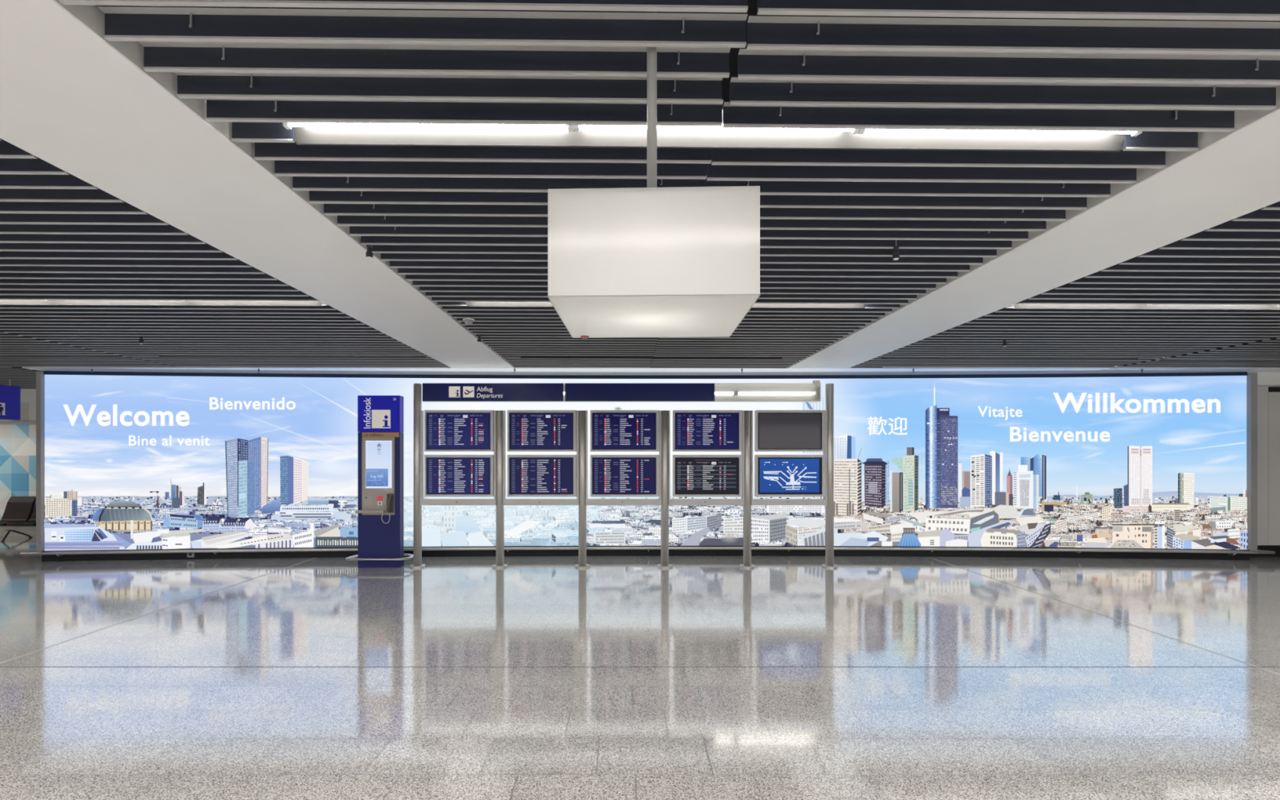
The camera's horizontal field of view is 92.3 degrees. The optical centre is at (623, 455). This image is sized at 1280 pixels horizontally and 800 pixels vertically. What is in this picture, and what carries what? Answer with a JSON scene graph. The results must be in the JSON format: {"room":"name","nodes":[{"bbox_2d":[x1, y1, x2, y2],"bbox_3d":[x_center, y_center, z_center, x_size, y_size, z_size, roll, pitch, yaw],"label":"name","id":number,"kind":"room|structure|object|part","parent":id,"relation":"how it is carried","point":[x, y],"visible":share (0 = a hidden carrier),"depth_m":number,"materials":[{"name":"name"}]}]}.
{"room":"airport terminal","nodes":[
{"label":"airport terminal","id":0,"kind":"room"},
{"bbox_2d":[0,389,35,519],"bbox_3d":[-12.800,0.055,12.649,8.400,2.840,0.202,0,0,0],"label":"wall","id":1,"kind":"structure","parent":0,"point":[17,442],"depth_m":12.55,"materials":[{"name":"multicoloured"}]},
{"bbox_2d":[0,529,35,535],"bbox_3d":[-12.800,1.555,12.645,8.400,0.160,0.210,0,0,0],"label":"baseboard","id":2,"kind":"structure","parent":1,"relation":"attached to","point":[2,532],"depth_m":12.54,"materials":[{"name":"beige metal"}]},
{"bbox_2d":[0,421,35,424],"bbox_3d":[-12.800,-0.664,12.524,8.400,0.068,0.047,0,0,0],"label":"trim","id":3,"kind":"structure","parent":1,"relation":"attached to","point":[1,422],"depth_m":12.50,"materials":[{"name":"grey paint"}]},
{"bbox_2d":[0,366,44,389],"bbox_3d":[-13.000,-1.345,10.565,7.800,0.080,3.138,0,0,0],"label":"ceiling slats","id":4,"kind":"structure","parent":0,"point":[24,378],"depth_m":10.38,"materials":[{"name":"paint"}]},
{"bbox_2d":[0,378,20,420],"bbox_3d":[-10.534,-0.957,10.351,0.102,0.696,0.561,0,0,19],"label":"sign","id":5,"kind":"object","parent":4,"relation":"hanging from","point":[10,396],"visible":1,"depth_m":10.47,"materials":[{"name":"blue"}]},
{"bbox_2d":[0,329,175,366],"bbox_3d":[-11.748,-1.349,0.283,10.305,0.080,17.632,0,0,0],"label":"ceiling slats","id":6,"kind":"structure","parent":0,"point":[10,343],"depth_m":8.29,"materials":[{"name":"paint"}]},
{"bbox_2d":[0,354,124,357],"bbox_3d":[-8.390,-1.345,8.088,3.500,0.083,0.154,0,0,0],"label":"strip light","id":7,"kind":"object","parent":6,"relation":"attached to","point":[1,355],"visible":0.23,"depth_m":8.16,"materials":[{"name":"white plastic"}]},
{"bbox_2d":[57,0,747,367],"bbox_3d":[-0.616,-1.345,0.368,2.012,0.080,17.582,0,0,0],"label":"ceiling slats","id":8,"kind":"structure","parent":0,"point":[470,222],"depth_m":2.26,"materials":[{"name":"paint"}]},
{"bbox_2d":[462,317,474,324],"bbox_3d":[-1.471,-1.301,5.847,0.110,0.122,0.110,0,0,0],"label":"dome camera","id":9,"kind":"object","parent":8,"relation":"attached to","point":[468,321],"visible":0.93,"depth_m":5.82,"materials":[{"name":"white plastic"}]},
{"bbox_2d":[466,302,553,306],"bbox_3d":[-0.990,-1.345,5.315,0.751,0.083,0.156,0,0,-1],"label":"strip light","id":10,"kind":"object","parent":8,"relation":"attached to","point":[468,304],"depth_m":5.39,"materials":[{"name":"white plastic"}]},
{"bbox_2d":[282,122,1142,151],"bbox_3d":[0.381,-1.345,2.535,3.500,0.083,0.155,0,0,-1],"label":"strip light","id":11,"kind":"object","parent":8,"relation":"attached to","point":[305,133],"visible":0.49,"depth_m":2.59,"materials":[{"name":"white plastic"}]},
{"bbox_2d":[751,303,864,308],"bbox_3d":[1.629,-1.345,5.368,0.997,0.083,0.153,0,0,-1],"label":"strip light","id":12,"kind":"object","parent":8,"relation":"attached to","point":[754,305],"depth_m":5.43,"materials":[{"name":"white plastic"}]},
{"bbox_2d":[0,535,1279,799],"bbox_3d":[0.000,1.734,2.750,34.000,0.201,23.500,0,0,0],"label":"floor","id":13,"kind":"structure","parent":0,"point":[534,677],"depth_m":4.48,"materials":[{"name":"stone"}]},
{"bbox_2d":[0,496,35,542],"bbox_3d":[-11.215,1.224,11.914,2.900,0.822,0.647,0,0,0],"label":"bench","id":14,"kind":"object","parent":13,"relation":"on","point":[20,513],"visible":0.45,"depth_m":12.07,"materials":[{"name":"brown leather"}]},
{"bbox_3d":[-11.947,1.309,11.820,0.520,0.048,0.460,0,0,0],"label":"seat","id":15,"kind":"part","parent":14,"relation":"part of","materials":[{"name":"brown leather"}]},
{"bbox_3d":[-11.908,1.053,12.110,0.601,0.480,0.160,0,0,0],"label":"backrest","id":16,"kind":"part","parent":14,"relation":"part of","materials":[{"name":"brown leather"}]},
{"bbox_3d":[-11.382,1.309,11.820,0.520,0.048,0.460,0,0,0],"label":"seat","id":17,"kind":"part","parent":14,"relation":"part of","materials":[{"name":"brown leather"}]},
{"bbox_3d":[-11.343,1.053,12.110,0.601,0.480,0.160,0,0,0],"label":"backrest","id":18,"kind":"part","parent":14,"relation":"part of","materials":[{"name":"brown leather"}]},
{"bbox_2d":[345,395,413,567],"bbox_3d":[-3.579,0.382,9.087,0.933,2.506,0.473,0,0,0],"label":"information kiosk","id":19,"kind":"object","parent":13,"relation":"on","point":[380,418],"visible":1,"depth_m":8.94,"materials":[{"name":"blue metal"}]},
{"bbox_2d":[355,510,385,513],"bbox_3d":[-3.660,0.815,8.897,0.403,0.043,0.073,0,0,0],"label":"shelf","id":20,"kind":"object","parent":19,"relation":"attached to","point":[357,511],"depth_m":8.86,"materials":[{"name":"grey metal"}]},
{"bbox_3d":[-3.559,-0.606,9.023,0.613,0.532,0.166,0,0,0],"label":"head panel","id":21,"kind":"part","parent":19,"relation":"part of","materials":[{"name":"blue"}]},
{"bbox_3d":[-3.435,0.876,8.905,0.129,0.225,0.052,0,0,0],"label":"cord","id":22,"kind":"part","parent":19,"relation":"part of","materials":[{"name":"grey plastic"}]},
{"bbox_2d":[409,380,837,568],"bbox_3d":[0.004,0.270,9.000,6.256,2.729,0.224,0,0,0],"label":"departure board","id":23,"kind":"object","parent":13,"relation":"on","point":[425,392],"visible":0.99,"depth_m":8.95,"materials":[{"name":"metal"}]},
{"bbox_3d":[-3.012,0.284,9.000,0.116,2.662,0.116,0,0,0],"label":"post","id":24,"kind":"part","parent":23,"relation":"part of","materials":[{"name":"metal"}]},
{"bbox_3d":[-2.949,-0.006,9.000,0.022,1.296,0.100,0,0,0],"label":"rail","id":25,"kind":"part","parent":23,"relation":"part of","materials":[{"name":"grey metal"}]},
{"bbox_3d":[-2.409,0.684,8.988,1.102,0.087,0.085,0,0,0],"label":"rail","id":26,"kind":"part","parent":23,"relation":"part of","materials":[{"name":"grey metal"}]},
{"bbox_2d":[424,454,493,497],"bbox_3d":[-2.390,0.298,9.000,1.007,0.611,0.120,0,0,0],"label":"monitor","id":27,"kind":"object","parent":23,"relation":"attached to","point":[445,475],"visible":1,"depth_m":8.95,"materials":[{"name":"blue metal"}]},
{"bbox_2d":[424,409,493,451],"bbox_3d":[-2.390,-0.356,9.000,1.007,0.602,0.120,0,0,0],"label":"monitor","id":28,"kind":"object","parent":23,"relation":"attached to","point":[445,430],"visible":1,"depth_m":8.95,"materials":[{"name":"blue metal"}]},
{"bbox_3d":[-1.898,-0.917,8.944,2.051,0.264,0.008,0,0,0],"label":"header panel","id":29,"kind":"part","parent":23,"relation":"part of","materials":[{"name":"blue"}]},
{"bbox_3d":[-1.872,-0.006,9.000,0.029,1.296,0.100,0,0,0],"label":"rail","id":30,"kind":"part","parent":23,"relation":"part of","materials":[{"name":"grey metal"}]},
{"bbox_3d":[-1.806,0.480,9.000,0.116,2.270,0.116,0,0,0],"label":"post","id":31,"kind":"part","parent":23,"relation":"part of","materials":[{"name":"metal"}]},
{"bbox_3d":[-1.742,-0.006,9.000,0.022,1.296,0.100,0,0,0],"label":"rail","id":32,"kind":"part","parent":23,"relation":"part of","materials":[{"name":"grey metal"}]},
{"bbox_3d":[-1.202,0.684,8.988,1.102,0.087,0.085,0,0,0],"label":"rail","id":33,"kind":"part","parent":23,"relation":"part of","materials":[{"name":"grey metal"}]},
{"bbox_2d":[506,454,576,497],"bbox_3d":[-1.184,0.298,9.000,1.007,0.611,0.120,0,0,0],"label":"monitor","id":34,"kind":"object","parent":23,"relation":"attached to","point":[527,475],"visible":1,"depth_m":8.95,"materials":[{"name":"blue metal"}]},
{"bbox_2d":[506,409,576,451],"bbox_3d":[-1.184,-0.356,9.000,1.007,0.602,0.120,0,0,0],"label":"monitor","id":35,"kind":"object","parent":23,"relation":"attached to","point":[527,430],"visible":1,"depth_m":8.95,"materials":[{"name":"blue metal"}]},
{"bbox_3d":[-0.665,-0.006,9.000,0.029,1.296,0.100,0,0,0],"label":"rail","id":36,"kind":"part","parent":23,"relation":"part of","materials":[{"name":"grey metal"}]},
{"bbox_3d":[-0.599,0.480,9.000,0.116,2.270,0.116,0,0,0],"label":"post","id":37,"kind":"part","parent":23,"relation":"part of","materials":[{"name":"metal"}]},
{"bbox_3d":[-0.536,-0.006,9.000,0.022,1.296,0.100,0,0,0],"label":"rail","id":38,"kind":"part","parent":23,"relation":"part of","materials":[{"name":"grey metal"}]},
{"bbox_3d":[0.004,0.684,8.988,1.102,0.087,0.085,0,0,0],"label":"rail","id":39,"kind":"part","parent":23,"relation":"part of","materials":[{"name":"grey metal"}]},
{"bbox_2d":[590,454,659,497],"bbox_3d":[0.023,0.298,9.000,1.007,0.611,0.120,0,0,0],"label":"monitor","id":40,"kind":"object","parent":23,"relation":"attached to","point":[611,475],"visible":1,"depth_m":8.95,"materials":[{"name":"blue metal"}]},
{"bbox_2d":[590,409,659,451],"bbox_3d":[0.023,-0.356,9.000,1.007,0.602,0.120,0,0,0],"label":"monitor","id":41,"kind":"object","parent":23,"relation":"attached to","point":[611,430],"visible":1,"depth_m":8.95,"materials":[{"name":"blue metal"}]},
{"bbox_3d":[0.240,-0.917,8.944,2.176,0.264,0.008,0,0,0],"label":"header panel","id":42,"kind":"part","parent":23,"relation":"part of","materials":[{"name":"blue metal"}]},
{"bbox_3d":[0.541,-0.006,9.000,0.029,1.296,0.100,0,0,0],"label":"rail","id":43,"kind":"part","parent":23,"relation":"part of","materials":[{"name":"grey metal"}]},
{"bbox_3d":[0.608,0.480,9.000,0.116,2.270,0.116,0,0,0],"label":"post","id":44,"kind":"part","parent":23,"relation":"part of","materials":[{"name":"metal"}]},
{"bbox_3d":[0.670,-0.006,9.000,0.022,1.296,0.100,0,0,0],"label":"rail","id":45,"kind":"part","parent":23,"relation":"part of","materials":[{"name":"grey metal"}]},
{"bbox_3d":[1.211,0.684,8.988,1.102,0.087,0.085,0,0,0],"label":"rail","id":46,"kind":"part","parent":23,"relation":"part of","materials":[{"name":"grey metal"}]},
{"bbox_2d":[672,454,742,497],"bbox_3d":[1.229,0.298,9.000,1.007,0.611,0.120,0,0,0],"label":"monitor","id":47,"kind":"object","parent":23,"relation":"attached to","point":[693,475],"visible":1,"depth_m":8.95,"materials":[{"name":"grey metal"}]},
{"bbox_2d":[672,409,742,451],"bbox_3d":[1.229,-0.356,9.000,1.007,0.602,0.120,0,0,0],"label":"monitor","id":48,"kind":"object","parent":23,"relation":"attached to","point":[693,430],"visible":1,"depth_m":8.95,"materials":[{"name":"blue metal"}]},
{"bbox_3d":[1.748,-0.006,9.000,0.029,1.296,0.100,0,0,0],"label":"rail","id":49,"kind":"part","parent":23,"relation":"part of","materials":[{"name":"grey metal"}]},
{"bbox_3d":[1.814,0.480,9.000,0.116,2.270,0.116,0,0,0],"label":"post","id":50,"kind":"part","parent":23,"relation":"part of","materials":[{"name":"metal"}]},
{"bbox_3d":[1.877,-0.006,9.000,0.022,1.296,0.100,0,0,0],"label":"rail","id":51,"kind":"part","parent":23,"relation":"part of","materials":[{"name":"grey metal"}]},
{"bbox_3d":[2.417,0.684,8.988,1.102,0.087,0.085,0,0,0],"label":"rail","id":52,"kind":"part","parent":23,"relation":"part of","materials":[{"name":"grey metal"}]},
{"bbox_2d":[754,454,825,497],"bbox_3d":[2.436,0.298,9.000,1.007,0.611,0.120,0,0,0],"label":"monitor","id":53,"kind":"object","parent":23,"relation":"attached to","point":[775,475],"visible":1,"depth_m":8.95,"materials":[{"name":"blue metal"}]},
{"bbox_2d":[754,409,825,451],"bbox_3d":[2.436,-0.356,9.000,1.007,0.602,0.120,0,0,0],"label":"monitor","id":54,"kind":"object","parent":23,"relation":"attached to","point":[775,430],"visible":1,"depth_m":8.95,"materials":[{"name":"grey metal"}]},
{"bbox_3d":[2.954,-0.006,9.000,0.029,1.296,0.100,0,0,0],"label":"rail","id":55,"kind":"part","parent":23,"relation":"part of","materials":[{"name":"grey metal"}]},
{"bbox_3d":[3.021,0.284,9.000,0.116,2.662,0.116,0,0,0],"label":"post","id":56,"kind":"part","parent":23,"relation":"part of","materials":[{"name":"metal"}]},
{"bbox_2d":[19,370,1275,561],"bbox_3d":[0.433,0.165,9.740,19.137,2.940,0.860,0,0,0],"label":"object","id":57,"kind":"structure","parent":13,"relation":"on","point":[130,465],"depth_m":9.84,"materials":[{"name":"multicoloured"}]},
{"bbox_3d":[-8.995,0.125,9.551,0.075,2.820,0.200,0,0,0],"label":"post","id":58,"kind":"part","parent":57,"relation":"part of","materials":[{"name":"grey metal"}]},
{"bbox_3d":[0.407,-1.278,9.826,18.728,0.055,0.647,0,0,0],"label":"trim","id":59,"kind":"part","parent":57,"relation":"part of","materials":[{"name":"blue"}]},
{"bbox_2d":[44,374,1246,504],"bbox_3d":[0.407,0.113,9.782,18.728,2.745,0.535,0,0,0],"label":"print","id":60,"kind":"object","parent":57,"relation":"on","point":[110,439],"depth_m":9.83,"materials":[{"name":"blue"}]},
{"bbox_3d":[0.432,1.493,9.604,19.139,0.042,0.595,0,0,0],"label":"bumper rail","id":61,"kind":"part","parent":57,"relation":"part of","materials":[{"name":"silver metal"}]},
{"bbox_3d":[9.823,0.125,9.670,0.105,2.820,0.200,0,0,0],"label":"post","id":62,"kind":"part","parent":57,"relation":"part of","materials":[{"name":"grey metal"}]},
{"bbox_2d":[240,0,1140,174],"bbox_3d":[0.000,-1.990,2.750,34.000,0.150,23.500,0,0,0],"label":"ceiling","id":63,"kind":"structure","parent":0,"point":[752,4],"depth_m":2.89,"materials":[{"name":"black"}]},
{"bbox_2d":[138,336,143,344],"bbox_3d":[-5.296,-1.569,6.754,0.042,0.691,0.041,0,0,0],"label":"ceiling sensor","id":64,"kind":"object","parent":63,"relation":"attached to","point":[140,341],"visible":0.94,"depth_m":6.74,"materials":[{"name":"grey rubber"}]},
{"bbox_2d":[0,0,514,368],"bbox_3d":[-2.102,-1.615,0.100,0.932,0.620,18.200,0,0,0],"label":"ceiling beam","id":65,"kind":"structure","parent":63,"relation":"attached to","point":[83,103],"depth_m":2.79,"materials":[{"name":"white paint"}]},
{"bbox_2d":[0,137,449,367],"bbox_3d":[-4.577,-1.345,0.305,4.005,0.080,17.613,0,0,0],"label":"ceiling slats","id":66,"kind":"structure","parent":65,"relation":"attached to","point":[63,237],"depth_m":4.87,"materials":[{"name":"paint"}]},
{"bbox_2d":[0,299,324,306],"bbox_3d":[-4.369,-1.345,5.273,3.500,0.083,0.155,0,0,-1],"label":"strip light","id":67,"kind":"object","parent":66,"relation":"attached to","point":[2,302],"visible":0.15,"depth_m":5.34,"materials":[{"name":"white plastic"}]},
{"bbox_2d":[160,354,426,357],"bbox_3d":[-4.369,-1.345,8.086,3.500,0.083,0.155,0,0,-1],"label":"strip light","id":68,"kind":"object","parent":66,"relation":"attached to","point":[161,355],"visible":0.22,"depth_m":8.16,"materials":[{"name":"white plastic"}]},
{"bbox_2d":[365,244,373,258],"bbox_3d":[-1.582,-1.571,3.828,0.042,0.689,0.041,0,0,0],"label":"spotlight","id":69,"kind":"object","parent":63,"relation":"attached to","point":[369,255],"visible":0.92,"depth_m":3.81,"materials":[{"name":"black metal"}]},
{"bbox_2d":[477,334,481,342],"bbox_3d":[-1.564,-1.569,6.677,0.042,0.691,0.041,0,0,0],"label":"ceiling sensor","id":70,"kind":"object","parent":63,"relation":"attached to","point":[479,340],"visible":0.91,"depth_m":6.66,"materials":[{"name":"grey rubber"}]},
{"bbox_2d":[22,365,1279,375],"bbox_3d":[1.500,-1.615,9.750,21.000,0.620,1.100,0,0,0],"label":"wall","id":71,"kind":"structure","parent":63,"relation":"attached to","point":[270,370],"depth_m":9.51,"materials":[{"name":"white paint"}]},
{"bbox_2d":[547,11,760,338],"bbox_3d":[0.094,-1.177,2.019,0.596,1.477,0.595,0,0,2],"label":"pendant lamp","id":72,"kind":"object","parent":63,"relation":"hanging from","point":[651,260],"visible":1,"depth_m":1.73,"materials":[{"name":"white plastic"}]},
{"bbox_3d":[-0.203,-0.448,2.030,0.002,0.004,0.594,0,0,2],"label":"edge trim","id":73,"kind":"part","parent":72,"relation":"part of","materials":[{"name":"white metal"}]},
{"bbox_3d":[0.094,-0.600,2.020,0.594,0.303,0.594,0,0,2],"label":"lamp shade","id":74,"kind":"part","parent":72,"relation":"part of","materials":[{"name":"white plastic"}]},
{"bbox_2d":[549,295,758,337],"bbox_3d":[0.094,-0.446,2.020,0.588,0.004,0.588,0,0,2],"label":"diffuser","id":75,"kind":"object","parent":72,"relation":"attached to","point":[583,316],"depth_m":1.94,"materials":[{"name":"white plastic"}]},
{"bbox_3d":[0.084,-0.448,1.722,0.596,0.004,0.002,0,0,2],"label":"edge trim","id":76,"kind":"part","parent":72,"relation":"part of","materials":[{"name":"white metal"}]},
{"bbox_3d":[0.392,-0.448,2.010,0.002,0.004,0.594,0,0,2],"label":"edge trim","id":77,"kind":"part","parent":72,"relation":"part of","materials":[{"name":"white metal"}]},
{"bbox_2d":[892,240,899,260],"bbox_3d":[1.709,-1.571,3.853,0.042,0.689,0.041,0,0,0],"label":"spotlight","id":78,"kind":"object","parent":63,"relation":"attached to","point":[895,255],"visible":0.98,"depth_m":3.84,"materials":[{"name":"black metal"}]},
{"bbox_2d":[1002,338,1006,346],"bbox_3d":[4.290,-1.569,6.915,0.042,0.691,0.041,0,0,0],"label":"ceiling sensor","id":79,"kind":"object","parent":63,"relation":"attached to","point":[1004,344],"visible":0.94,"depth_m":6.90,"materials":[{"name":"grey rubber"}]},
{"bbox_2d":[788,19,1279,368],"bbox_3d":[2.925,-1.615,0.100,0.899,0.620,18.200,0,0,0],"label":"ceiling beam","id":80,"kind":"structure","parent":63,"relation":"attached to","point":[1235,174],"depth_m":3.60,"materials":[{"name":"white paint"}]},
{"bbox_2d":[649,0,1279,368],"bbox_3d":[1.418,-1.339,0.400,2.048,0.080,17.582,0,0,0],"label":"ceiling slats","id":81,"kind":"structure","parent":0,"point":[832,220],"depth_m":2.43,"materials":[{"name":"paint"}]},
{"bbox_2d":[188,12,1258,233],"bbox_3d":[0.423,-1.359,2.651,3.558,0.044,2.093,0,0,0],"label":"hanger","id":82,"kind":"object","parent":81,"relation":"attached to","point":[190,25],"visible":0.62,"depth_m":2.25,"materials":[{"name":"grey metal"}]},
{"bbox_2d":[849,200,1279,368],"bbox_3d":[5.327,-1.345,0.462,3.885,0.080,17.611,0,0,0],"label":"ceiling slats","id":83,"kind":"structure","parent":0,"point":[1237,260],"depth_m":5.77,"materials":[{"name":"paint"}]},
{"bbox_2d":[880,356,1137,359],"bbox_3d":[5.211,-1.345,8.238,3.500,0.083,0.155,0,0,-1],"label":"strip light","id":84,"kind":"object","parent":83,"relation":"attached to","point":[942,357],"visible":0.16,"depth_m":8.31,"materials":[{"name":"white"}]},
{"bbox_2d":[1013,303,1279,310],"bbox_3d":[5.211,-1.345,5.425,3.500,0.083,0.155,0,0,-1],"label":"strip light","id":85,"kind":"object","parent":83,"relation":"attached to","point":[1031,306],"visible":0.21,"depth_m":5.48,"materials":[{"name":"white plastic"}]},
{"bbox_2d":[1114,337,1279,370],"bbox_3d":[12.095,-1.341,0.740,9.610,0.080,17.838,0,0,0],"label":"ceiling slats","id":86,"kind":"structure","parent":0,"point":[1261,348],"depth_m":8.28,"materials":[{"name":"paint"}]},
{"bbox_2d":[1159,357,1279,360],"bbox_3d":[9.091,-1.345,8.428,3.502,0.083,0.154,0,0,-2],"label":"strip light","id":87,"kind":"object","parent":86,"relation":"attached to","point":[1162,358],"visible":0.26,"depth_m":8.47,"materials":[{"name":"white plastic"}]},
{"bbox_2d":[1247,372,1279,386],"bbox_3d":[13.389,-1.202,9.960,7.222,0.204,0.680,0,0,0],"label":"ceiling","id":88,"kind":"structure","parent":0,"point":[1264,379],"depth_m":9.62,"materials":[{"name":"white paint"}]},
{"bbox_2d":[1257,386,1279,545],"bbox_3d":[13.439,0.170,9.940,7.122,2.541,0.200,0,0,0],"label":"wall","id":89,"kind":"structure","parent":0,"point":[1268,402],"depth_m":9.84,"materials":[{"name":"grey paint"}]},
{"bbox_2d":[1249,386,1279,556],"bbox_3d":[13.439,0.268,9.980,7.122,2.735,0.160,0,0,0],"label":"trim","id":90,"kind":"structure","parent":89,"relation":"attached to","point":[1276,548],"depth_m":9.90,"materials":[{"name":"black metal"}]}
]}

